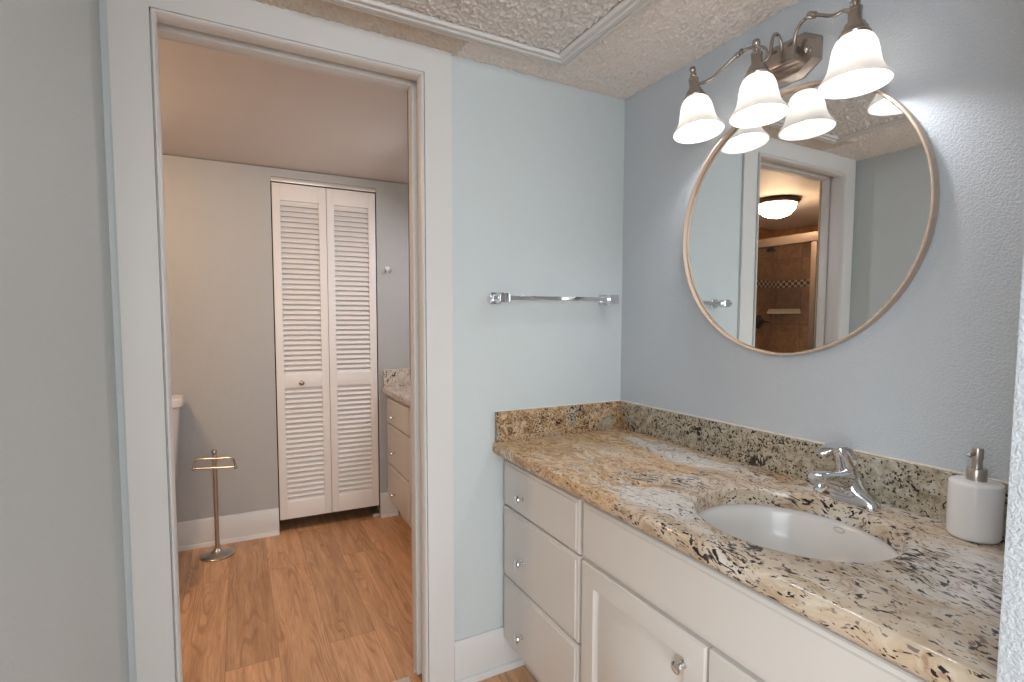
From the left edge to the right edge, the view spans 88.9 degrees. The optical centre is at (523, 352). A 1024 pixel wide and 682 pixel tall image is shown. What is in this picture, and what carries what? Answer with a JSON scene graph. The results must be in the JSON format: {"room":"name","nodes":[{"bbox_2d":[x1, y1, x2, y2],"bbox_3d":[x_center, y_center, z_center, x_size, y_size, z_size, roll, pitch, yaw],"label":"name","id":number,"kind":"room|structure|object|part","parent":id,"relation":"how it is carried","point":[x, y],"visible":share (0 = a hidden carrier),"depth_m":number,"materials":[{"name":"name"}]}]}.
{"room":"bathroom","nodes":[
{"label":"bathroom","id":0,"kind":"room"},
{"bbox_2d":[0,0,129,681],"bbox_3d":[-0.711,0.165,0.631,0.100,2.134,1.530,-2,4,-29],"label":"wall","id":1,"kind":"structure","parent":0,"point":[63,616],"depth_m":0.90,"materials":[{"name":"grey paint"}]},
{"bbox_2d":[162,154,409,521],"bbox_3d":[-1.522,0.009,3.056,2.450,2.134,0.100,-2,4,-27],"label":"wall","id":2,"kind":"structure","parent":0,"point":[218,231],"depth_m":2.94,"materials":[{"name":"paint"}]},
{"bbox_2d":[177,508,279,551],"bbox_3d":[-1.995,1.015,2.809,1.232,0.155,0.028,-2,4,-27],"label":"baseboard","id":3,"kind":"structure","parent":2,"relation":"attached to","point":[199,533],"depth_m":2.97,"materials":[{"name":"white paint"}]},
{"bbox_2d":[270,176,379,519],"bbox_3d":[-1.186,0.028,3.176,0.589,2.084,0.069,-2,4,-29],"label":"door","id":4,"kind":"structure","parent":2,"relation":"in","point":[326,321],"depth_m":3.16,"materials":[{"name":"white paint"}]},
{"bbox_2d":[385,267,391,272],"bbox_3d":[-0.855,-0.521,3.283,0.045,0.040,0.036,-2,4,-29],"label":"robe hook","id":5,"kind":"object","parent":2,"relation":"attached to","point":[386,268],"visible":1,"depth_m":3.29,"materials":[{"name":"silver metal"}]},
{"bbox_2d":[380,492,398,517],"bbox_3d":[-0.868,0.983,3.378,0.111,0.155,0.028,-2,4,-27],"label":"baseboard","id":6,"kind":"structure","parent":2,"relation":"attached to","point":[387,508],"depth_m":3.37,"materials":[{"name":"white paint"}]},
{"bbox_2d":[383,369,409,386],"bbox_3d":[-0.645,0.158,3.435,0.550,0.106,0.020,-2,4,-29],"label":"backsplash","id":7,"kind":"structure","parent":2,"relation":"attached to","point":[400,377],"depth_m":3.33,"materials":[{"name":"stone"}]},
{"bbox_2d":[178,505,537,681],"bbox_3d":[0.018,1.265,0.661,4.900,0.060,7.300,-2,4,-29],"label":"floor","id":8,"kind":"structure","parent":0,"point":[328,597],"depth_m":2.32,"materials":[{"name":"brown wood"}]},
{"bbox_2d":[172,395,183,481],"bbox_3d":[-1.868,0.682,2.443,0.448,0.866,0.725,-2,4,-29],"label":"toilet","id":9,"kind":"object","parent":8,"relation":"on","point":[177,400],"visible":0.11,"depth_m":2.69,"materials":[{"name":"white ceramic"}]},
{"bbox_3d":[-1.988,0.493,2.654,0.412,0.415,0.196,-2,4,-29],"label":"tank","id":10,"kind":"part","parent":9,"relation":"part of","materials":[{"name":"white ceramic"}]},
{"bbox_3d":[-1.988,0.261,2.639,0.448,0.051,0.218,-2,4,-29],"label":"tank lid","id":11,"kind":"part","parent":9,"relation":"part of","materials":[{"name":"white ceramic"}]},
{"bbox_2d":[191,449,237,561],"bbox_3d":[-1.652,0.805,2.793,0.169,0.578,0.178,3,5,39],"label":"toilet paper stand","id":12,"kind":"object","parent":8,"relation":"on","point":[218,553],"visible":1,"depth_m":2.79,"materials":[{"name":"silver metal"}]},
{"bbox_3d":[-1.693,0.583,2.760,0.105,0.050,0.010,-1,4,-12],"label":"arm","id":13,"kind":"part","parent":12,"relation":"part of","materials":[{"name":"silver metal"}]},
{"bbox_3d":[-1.590,0.582,2.782,0.105,0.050,0.010,-1,4,-12],"label":"arm","id":14,"kind":"part","parent":12,"relation":"part of","materials":[{"name":"silver metal"}]},
{"bbox_2d":[387,397,410,526],"bbox_3d":[-0.329,0.694,2.860,0.552,0.802,1.375,-2,4,-29],"label":"vanity cabinet","id":15,"kind":"object","parent":8,"relation":"on","point":[398,413],"visible":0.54,"depth_m":3.08,"materials":[{"name":"grey paint"}]},
{"bbox_2d":[382,368,409,406],"bbox_3d":[-0.318,0.217,2.830,0.560,0.152,1.404,-2,4,-29],"label":"countertop","id":16,"kind":"structure","parent":15,"relation":"on","point":[396,382],"depth_m":3.31,"materials":[{"name":"stone"}]},
{"bbox_3d":[-0.753,0.377,3.124,0.020,0.157,0.470,-2,4,-29],"label":"drawer","id":17,"kind":"part","parent":15,"relation":"part of","materials":[{"name":"grey paint"}]},
{"bbox_3d":[-0.754,0.837,3.153,0.020,0.234,0.470,-2,4,-29],"label":"drawer","id":18,"kind":"part","parent":15,"relation":"part of","materials":[{"name":"grey paint"}]},
{"bbox_3d":[-0.753,0.588,3.138,0.020,0.252,0.470,-2,4,-29],"label":"drawer","id":19,"kind":"part","parent":15,"relation":"part of","materials":[{"name":"grey paint"}]},
{"bbox_3d":[-0.529,0.735,2.733,0.020,0.493,0.437,-2,4,-29],"label":"door","id":20,"kind":"part","parent":15,"relation":"part of","materials":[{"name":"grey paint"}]},
{"bbox_2d":[392,676,411,681],"bbox_3d":[-0.430,1.178,1.342,0.545,0.022,0.898,-2,4,-29],"label":"bath mat","id":21,"kind":"object","parent":8,"relation":"on","point":[405,679],"visible":1,"depth_m":1.83,"materials":[{"name":"beige fabric"}]},
{"bbox_2d":[504,459,927,681],"bbox_3d":[0.472,0.789,1.395,0.552,0.800,1.375,-2,4,-29],"label":"vanity cabinet","id":22,"kind":"object","parent":8,"relation":"on","point":[590,595],"visible":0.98,"depth_m":1.26,"materials":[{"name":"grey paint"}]},
{"bbox_3d":[-0.017,0.963,1.755,0.028,0.029,0.029,-2,4,-29],"label":"knob","id":23,"kind":"part","parent":22,"relation":"part of","materials":[{"name":"silver metal"}]},
{"bbox_3d":[-0.016,0.705,1.739,0.028,0.029,0.029,-2,4,-29],"label":"knob","id":24,"kind":"part","parent":22,"relation":"part of","materials":[{"name":"silver metal"}]},
{"bbox_3d":[-0.015,0.487,1.725,0.028,0.029,0.029,-2,4,-29],"label":"knob","id":25,"kind":"part","parent":22,"relation":"part of","materials":[{"name":"silver metal"}]},
{"bbox_3d":[0.046,0.933,1.689,0.020,0.234,0.470,-2,4,-29],"label":"drawer","id":26,"kind":"part","parent":22,"relation":"part of","materials":[{"name":"grey paint"}]},
{"bbox_3d":[0.047,0.684,1.673,0.020,0.251,0.470,-2,4,-29],"label":"drawer","id":27,"kind":"part","parent":22,"relation":"part of","materials":[{"name":"grey paint"}]},
{"bbox_3d":[0.048,0.473,1.660,0.020,0.157,0.470,-2,4,-29],"label":"drawer","id":28,"kind":"part","parent":22,"relation":"part of","materials":[{"name":"grey paint"}]},
{"bbox_3d":[0.272,0.831,1.268,0.020,0.492,0.437,-2,4,-29],"label":"door","id":29,"kind":"part","parent":22,"relation":"part of","materials":[{"name":"grey paint"}]},
{"bbox_3d":[0.329,0.664,1.103,0.028,0.029,0.029,-2,4,-29],"label":"knob","id":30,"kind":"part","parent":22,"relation":"part of","materials":[{"name":"silver metal"}]},
{"bbox_3d":[0.483,0.856,0.881,0.020,0.492,0.435,-2,4,-29],"label":"door","id":31,"kind":"part","parent":22,"relation":"part of","materials":[{"name":"grey paint"}]},
{"bbox_2d":[492,400,1008,681],"bbox_3d":[0.477,0.314,1.362,0.572,0.152,1.404,-2,4,-29],"label":"countertop","id":32,"kind":"structure","parent":22,"relation":"on","point":[932,610],"depth_m":1.17,"materials":[{"name":"beige stone"}]},
{"bbox_2d":[699,504,899,561],"bbox_3d":[0.583,0.483,1.148,0.407,0.157,0.458,-2,4,-29],"label":"sink","id":33,"kind":"object","parent":32,"relation":"in","point":[790,531],"visible":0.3,"depth_m":1.29,"materials":[{"name":"white ceramic"}]},
{"bbox_2d":[808,441,880,509],"bbox_3d":[0.735,0.284,1.232,0.153,0.145,0.156,-2,4,-29],"label":"faucet","id":34,"kind":"object","parent":32,"relation":"on","point":[842,483],"visible":1,"depth_m":1.22,"materials":[{"name":"silver metal"}]},
{"bbox_3d":[0.727,0.310,1.229,0.136,0.074,0.051,-2,4,-29],"label":"spout","id":35,"kind":"part","parent":34,"relation":"part of","materials":[{"name":"silver metal"}]},
{"bbox_3d":[0.735,0.245,1.230,0.120,0.065,0.041,-2,4,-29],"label":"lever","id":36,"kind":"part","parent":34,"relation":"part of","materials":[{"name":"silver metal"}]},
{"bbox_3d":[0.778,0.328,1.258,0.054,0.056,0.156,-2,4,-29],"label":"plate","id":37,"kind":"part","parent":34,"relation":"part of","materials":[{"name":"silver metal"}]},
{"bbox_2d":[945,447,1005,544],"bbox_3d":[0.901,0.279,1.039,0.087,0.182,0.087,-2,4,-29],"label":"soap dispenser","id":38,"kind":"object","parent":32,"relation":"on","point":[975,505],"visible":1,"depth_m":1.01,"materials":[{"name":"white ceramic"}]},
{"bbox_2d":[99,0,624,681],"bbox_3d":[-1.128,0.119,1.342,3.400,2.134,0.120,-2,4,-29],"label":"wall","id":39,"kind":"structure","parent":0,"point":[538,163],"depth_m":1.85,"materials":[{"name":"blue paint"}]},
{"bbox_2d":[106,0,453,681],"bbox_3d":[-0.628,0.109,1.541,0.885,2.133,0.032,-2,4,-29],"label":"trim","id":40,"kind":"structure","parent":39,"relation":"attached to","point":[128,21],"depth_m":1.38,"materials":[{"name":"white paint"}]},
{"bbox_2d":[149,9,422,681],"bbox_3d":[-0.663,0.124,1.600,0.776,2.095,0.126,-2,4,-29],"label":"door jamb","id":41,"kind":"object","parent":39,"relation":"in","point":[166,29],"depth_m":1.73,"materials":[{"name":"white paint"}]},
{"bbox_2d":[454,626,523,681],"bbox_3d":[-0.121,1.081,1.871,0.267,0.155,0.028,-2,4,-29],"label":"baseboard","id":42,"kind":"structure","parent":39,"relation":"attached to","point":[481,656],"depth_m":1.86,"materials":[{"name":"white paint"}]},
{"bbox_2d":[490,292,618,304],"bbox_3d":[0.119,-0.195,1.891,0.532,0.040,0.076,-2,4,-29],"label":"towel bar","id":43,"kind":"object","parent":39,"relation":"attached to","point":[501,297],"visible":1,"depth_m":1.85,"materials":[{"name":"silver metal"}]},
{"bbox_2d":[495,401,620,441],"bbox_3d":[0.150,0.255,1.968,0.562,0.106,0.020,-2,4,-29],"label":"backsplash","id":44,"kind":"structure","parent":39,"relation":"attached to","point":[512,425],"depth_m":1.94,"materials":[{"name":"stone"}]},
{"bbox_2d":[158,0,799,192],"bbox_3d":[-1.284,-0.994,1.670,3.500,0.056,4.030,-2,4,-29],"label":"ceiling","id":45,"kind":"structure","parent":0,"point":[216,105],"depth_m":1.94,"materials":[{"name":"white paint"}]},
{"bbox_2d":[321,0,652,67],"bbox_3d":[0.054,-0.917,1.027,0.860,0.021,1.213,-2,4,-29],"label":"trim","id":46,"kind":"structure","parent":45,"relation":"attached to","point":[623,10],"depth_m":1.52,"materials":[{"name":"white paint"}]},
{"bbox_2d":[382,0,621,52],"bbox_3d":[0.054,-0.918,1.027,0.712,0.012,1.065,-2,4,-29],"label":"ceiling panel","id":47,"kind":"object","parent":45,"relation":"attached to","point":[546,24],"visible":1,"depth_m":1.46,"materials":[{"name":"white paint"}]},
{"bbox_2d":[620,0,1023,481],"bbox_3d":[0.336,0.063,2.310,0.100,2.134,3.480,-2,4,-29],"label":"wall","id":48,"kind":"structure","parent":0,"point":[931,381],"depth_m":1.20,"materials":[{"name":"blue paint"}]},
{"bbox_2d":[673,0,893,143],"bbox_3d":[0.655,-0.736,1.374,0.191,0.246,0.601,-2,4,-29],"label":"vanity light","id":49,"kind":"object","parent":48,"relation":"attached to","point":[857,66],"visible":1,"depth_m":1.36,"materials":[{"name":"white glass"}]},
{"bbox_3d":[0.527,-0.711,1.565,0.147,0.120,0.146,-2,4,-29],"label":"lamp shade","id":50,"kind":"part","parent":49,"relation":"part of","materials":[{"name":"white glass"}]},
{"bbox_3d":[0.597,-0.832,1.507,0.215,0.066,0.017,3,5,39],"label":"arm","id":51,"kind":"part","parent":49,"relation":"part of","materials":[{"name":"grey metal"}]},
{"bbox_3d":[0.626,-0.679,1.384,0.147,0.114,0.147,-2,4,-29],"label":"lamp shade","id":52,"kind":"part","parent":49,"relation":"part of","materials":[{"name":"white glass"}]},
{"bbox_3d":[0.663,-0.817,1.397,0.088,0.086,0.021,-1,4,-16],"label":"arm","id":53,"kind":"part","parent":49,"relation":"part of","materials":[{"name":"grey metal"}]},
{"bbox_3d":[0.726,-0.803,1.271,0.017,0.092,0.223,0,4,-7],"label":"arm","id":54,"kind":"part","parent":49,"relation":"part of","materials":[{"name":"grey metal"}]},
{"bbox_3d":[0.744,-0.655,1.169,0.147,0.110,0.147,-2,4,-29],"label":"lamp shade","id":55,"kind":"part","parent":49,"relation":"part of","materials":[{"name":"white glass"}]},
{"bbox_2d":[682,79,939,355],"bbox_3d":[0.720,-0.354,1.444,0.027,0.725,0.725,-2,4,-29],"label":"round mirror","id":56,"kind":"object","parent":48,"relation":"attached to","point":[802,229],"visible":0.89,"depth_m":1.38,"materials":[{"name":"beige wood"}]},
{"bbox_2d":[619,401,1008,537],"bbox_3d":[0.723,0.288,1.483,0.020,0.106,1.382,-2,4,-29],"label":"backsplash","id":57,"kind":"structure","parent":48,"relation":"attached to","point":[915,488],"depth_m":1.44,"materials":[{"name":"stone"}]},
{"bbox_2d":[996,251,1023,681],"bbox_3d":[0.834,0.168,0.674,0.595,2.134,0.125,-2,4,-29],"label":"wall","id":58,"kind":"structure","parent":0,"point":[1010,664],"depth_m":0.58,"materials":[{"name":"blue paint"}]}
]}

